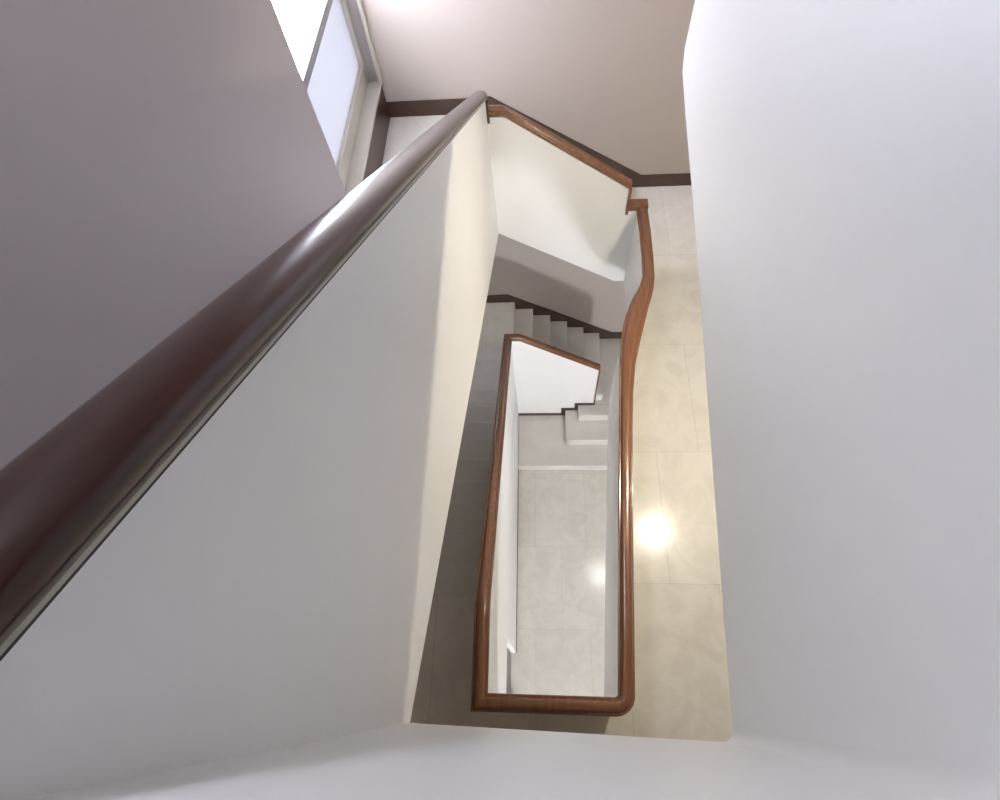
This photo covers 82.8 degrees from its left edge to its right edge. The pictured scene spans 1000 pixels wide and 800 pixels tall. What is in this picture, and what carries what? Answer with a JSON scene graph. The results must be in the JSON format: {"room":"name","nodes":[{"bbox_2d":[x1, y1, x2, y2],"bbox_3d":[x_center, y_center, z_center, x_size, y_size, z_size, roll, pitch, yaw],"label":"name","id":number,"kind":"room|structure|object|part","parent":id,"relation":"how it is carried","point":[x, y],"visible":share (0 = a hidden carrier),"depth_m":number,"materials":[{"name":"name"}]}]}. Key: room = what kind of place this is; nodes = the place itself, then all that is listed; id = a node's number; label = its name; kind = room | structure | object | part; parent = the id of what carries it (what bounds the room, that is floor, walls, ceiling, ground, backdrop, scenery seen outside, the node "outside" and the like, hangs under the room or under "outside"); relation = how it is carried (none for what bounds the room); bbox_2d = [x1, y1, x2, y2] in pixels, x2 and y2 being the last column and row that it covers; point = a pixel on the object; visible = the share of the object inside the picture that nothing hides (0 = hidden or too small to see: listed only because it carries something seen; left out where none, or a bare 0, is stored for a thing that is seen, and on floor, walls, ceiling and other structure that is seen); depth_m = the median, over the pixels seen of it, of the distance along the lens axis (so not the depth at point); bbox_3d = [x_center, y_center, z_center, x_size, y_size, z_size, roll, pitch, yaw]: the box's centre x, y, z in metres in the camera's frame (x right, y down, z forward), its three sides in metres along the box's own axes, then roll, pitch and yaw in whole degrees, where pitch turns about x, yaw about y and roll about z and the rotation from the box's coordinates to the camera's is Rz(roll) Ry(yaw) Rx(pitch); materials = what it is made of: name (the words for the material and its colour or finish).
{"room":"stairwell","nodes":[
{"label":"stairwell","id":0,"kind":"room"},
{"bbox_2d":[0,0,377,469],"bbox_3d":[-1.348,1.090,3.238,0.280,9.250,9.380,0,62,4],"label":"wall","id":1,"kind":"structure","parent":0,"point":[154,154],"depth_m":2.00,"materials":[{"name":"grey paint"}]},
{"bbox_2d":[300,0,381,193],"bbox_3d":[-1.255,-2.555,4.105,0.200,1.629,1.607,0,62,4],"label":"window","id":2,"kind":"structure","parent":1,"relation":"in","point":[344,102],"depth_m":4.54,"materials":[{"name":"beige"}]},
{"bbox_3d":[-1.307,-2.592,4.044,0.046,0.070,1.538,0,62,4],"label":"sash rail","id":3,"kind":"part","parent":2,"relation":"part of","materials":[{"name":"grey metal"}]},
{"bbox_3d":[-1.293,-2.421,4.372,0.006,0.670,1.538,0,62,4],"label":"pane","id":4,"kind":"part","parent":2,"relation":"part of","materials":[{"name":"clear glass"}]},
{"bbox_3d":[-1.294,-3.273,4.435,0.085,1.345,0.031,0,62,4],"label":"frame","id":5,"kind":"part","parent":2,"relation":"part of","materials":[{"name":"beige"}]},
{"bbox_3d":[-1.268,-2.228,4.735,0.077,0.154,1.607,0,62,4],"label":"frame","id":6,"kind":"part","parent":2,"relation":"part of","materials":[{"name":"beige"}]},
{"bbox_2d":[356,0,381,82],"bbox_3d":[-1.141,-3.268,4.423,0.031,1.650,0.044,0,62,4],"label":"trim","id":7,"kind":"structure","parent":1,"relation":"attached to","point":[359,2],"depth_m":4.80,"materials":[{"name":"beige paint"}]},
{"bbox_2d":[363,86,389,180],"bbox_3d":[-1.099,-2.095,4.961,0.017,0.328,1.591,0,62,4],"label":"trim","id":8,"kind":"structure","parent":1,"relation":"attached to","point":[382,119],"depth_m":5.07,"materials":[{"name":"brown wood"}]},
{"bbox_2d":[382,115,444,165],"bbox_3d":[-0.549,-2.191,5.268,1.072,0.200,1.145,0,62,4],"label":"floor","id":9,"kind":"structure","parent":0,"point":[402,131],"depth_m":5.37,"materials":[{"name":"beige tile"}]},
{"bbox_2d":[475,302,513,363],"bbox_3d":[-0.347,-0.834,7.868,1.072,0.200,1.145,0,62,4],"label":"floor","id":10,"kind":"structure","parent":0,"point":[498,319],"depth_m":7.79,"materials":[{"name":"beige stone"}]},
{"bbox_2d":[433,364,500,596],"bbox_3d":[-0.506,0.635,5.898,1.017,2.290,3.585,0,62,4],"label":"flight","id":11,"kind":"object","parent":10,"relation":"on","point":[457,573],"visible":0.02,"depth_m":5.36,"materials":[{"name":"white paint"}]},
{"bbox_2d":[361,0,694,331],"bbox_3d":[0.582,-2.974,5.210,3.350,9.250,0.250,0,62,4],"label":"wall","id":12,"kind":"structure","parent":0,"point":[606,76],"depth_m":5.07,"materials":[{"name":"beige paint"}]},
{"bbox_2d":[386,98,466,116],"bbox_3d":[-0.667,-2.771,5.381,0.828,0.150,0.017,0,62,4],"label":"baseboard","id":13,"kind":"structure","parent":12,"relation":"attached to","point":[440,106],"depth_m":5.37,"materials":[{"name":"brown wood"}]},
{"bbox_2d":[486,295,496,302],"bbox_3d":[-0.465,-1.413,7.981,0.828,0.149,0.017,0,62,4],"label":"baseboard","id":14,"kind":"structure","parent":12,"relation":"attached to","point":[490,298],"depth_m":7.95,"materials":[{"name":"brown wood"}]},
{"bbox_2d":[651,173,690,186],"bbox_3d":[1.977,-2.349,6.042,0.698,0.149,0.017,0,62,4],"label":"baseboard","id":15,"kind":"structure","parent":12,"relation":"attached to","point":[681,179],"depth_m":6.04,"materials":[{"name":"brown wood"}]},
{"bbox_2d":[507,470,606,696],"bbox_3d":[0.783,3.345,7.239,3.750,0.200,9.580,0,62,4],"label":"floor","id":16,"kind":"structure","parent":0,"point":[562,513],"depth_m":7.59,"materials":[{"name":"beige tile"}]},
{"bbox_2d":[470,334,518,710],"bbox_3d":[0.063,1.010,5.986,0.098,4.269,3.990,-1,62,4],"label":"parapet","id":17,"kind":"object","parent":16,"relation":"on","point":[495,611],"visible":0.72,"depth_m":4.79,"materials":[{"name":"white paint"}]},
{"bbox_2d":[506,648,510,693],"bbox_3d":[0.053,2.944,6.147,0.019,2.199,0.507,0,62,4],"label":"door","id":18,"kind":"structure","parent":17,"relation":"attached to","point":[508,682],"depth_m":6.65,"materials":[{"name":"grey paint"}]},
{"bbox_3d":[0.239,2.113,7.771,0.008,0.069,2.472,0,62,4],"label":"skirting","id":19,"kind":"part","parent":17,"relation":"part of","materials":[{"name":"white wood"}]},
{"bbox_2d":[505,334,600,415],"bbox_3d":[0.727,-0.254,7.738,1.213,2.246,0.098,0,62,4],"label":"parapet","id":20,"kind":"object","parent":16,"relation":"on","point":[549,380],"visible":0.89,"depth_m":7.59,"materials":[{"name":"white paint"}]},
{"bbox_3d":[0.675,-0.590,7.093,1.209,0.788,0.098,0,62,4],"label":"handrail","id":21,"kind":"part","parent":20,"relation":"part of","materials":[{"name":"brown wood"}]},
{"bbox_3d":[0.809,0.139,8.399,1.105,0.376,0.012,0,62,4],"label":"skirting","id":22,"kind":"part","parent":20,"relation":"part of","materials":[{"name":"brown wood"}]},
{"bbox_3d":[1.330,-0.194,7.819,0.023,0.975,0.094,0,62,4],"label":"trim","id":23,"kind":"part","parent":20,"relation":"part of","materials":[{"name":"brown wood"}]},
{"bbox_2d":[518,338,620,469],"bbox_3d":[1.404,0.033,8.530,2.244,0.487,1.979,0,62,4],"label":"steps","id":24,"kind":"structure","parent":16,"relation":"on","point":[576,439],"depth_m":8.29,"materials":[{"name":"stone"}]},
{"bbox_2d":[496,294,619,399],"bbox_3d":[0.880,-0.694,8.133,1.820,1.285,1.082,0,62,4],"label":"flight","id":25,"kind":"object","parent":24,"relation":"on","point":[566,333],"visible":0.48,"depth_m":8.24,"materials":[{"name":"white paint"}]},
{"bbox_3d":[0.889,-1.205,8.305,1.820,1.119,0.017,0,62,4],"label":"skirting","id":26,"kind":"part","parent":25,"relation":"part of","materials":[{"name":"brown wood"}]},
{"bbox_2d":[410,185,732,741],"bbox_3d":[0.585,0.469,4.860,3.350,0.170,6.180,0,62,4],"label":"floor","id":27,"kind":"structure","parent":0,"point":[682,690],"depth_m":4.29,"materials":[{"name":"beige tile"}]},
{"bbox_2d":[488,105,636,280],"bbox_3d":[0.611,-1.695,4.970,1.290,1.970,0.098,0,62,4],"label":"stair railing","id":28,"kind":"object","parent":27,"relation":"on","point":[553,197],"visible":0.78,"depth_m":4.84,"materials":[{"name":"white paint"}]},
{"bbox_3d":[0.502,-1.968,4.453,1.147,0.788,0.098,0,62,4],"label":"handrail","id":29,"kind":"part","parent":28,"relation":"part of","materials":[{"name":"brown wood"}]},
{"bbox_3d":[1.102,-1.730,4.875,0.023,0.284,0.094,0,62,4],"label":"trim","id":30,"kind":"part","parent":28,"relation":"part of","materials":[{"name":"brown wood"}]},
{"bbox_2d":[470,199,654,716],"bbox_3d":[0.925,0.324,4.435,0.868,1.010,4.169,15,65,12],"label":"parapet","id":31,"kind":"object","parent":27,"relation":"on","point":[618,700],"visible":0.98,"depth_m":3.84,"materials":[{"name":"white paint"}]},
{"bbox_2d":[486,96,652,186],"bbox_3d":[0.679,-2.052,5.532,1.820,1.285,1.082,0,62,4],"label":"flight","id":32,"kind":"object","parent":27,"relation":"on","point":[638,180],"visible":0.03,"depth_m":5.83,"materials":[{"name":"white paint"}]},
{"bbox_3d":[0.384,-0.888,2.260,3.350,0.170,6.180,0,62,4],"label":"floor","id":33,"kind":"structure","parent":0,"visible":0},
{"bbox_2d":[0,91,497,799],"bbox_3d":[-0.215,-0.674,2.708,0.113,3.728,4.021,-1,62,4],"label":"stair railing","id":34,"kind":"object","parent":33,"relation":"on","point":[231,548],"visible":0.89,"depth_m":0.73,"materials":[{"name":"white paint"}]},
{"bbox_3d":[-0.091,-2.098,4.138,0.021,0.170,0.019,0,62,4],"label":"trim","id":35,"kind":"part","parent":34,"relation":"part of","materials":[{"name":"brown wood"}]},
{"bbox_2d":[23,0,999,799],"bbox_3d":[0.800,-1.578,1.847,0.990,1.480,5.294,13,64,11],"label":"wall","id":36,"kind":"structure","parent":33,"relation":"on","point":[844,155],"depth_m":0.89,"materials":[{"name":"white paint"}]}
]}

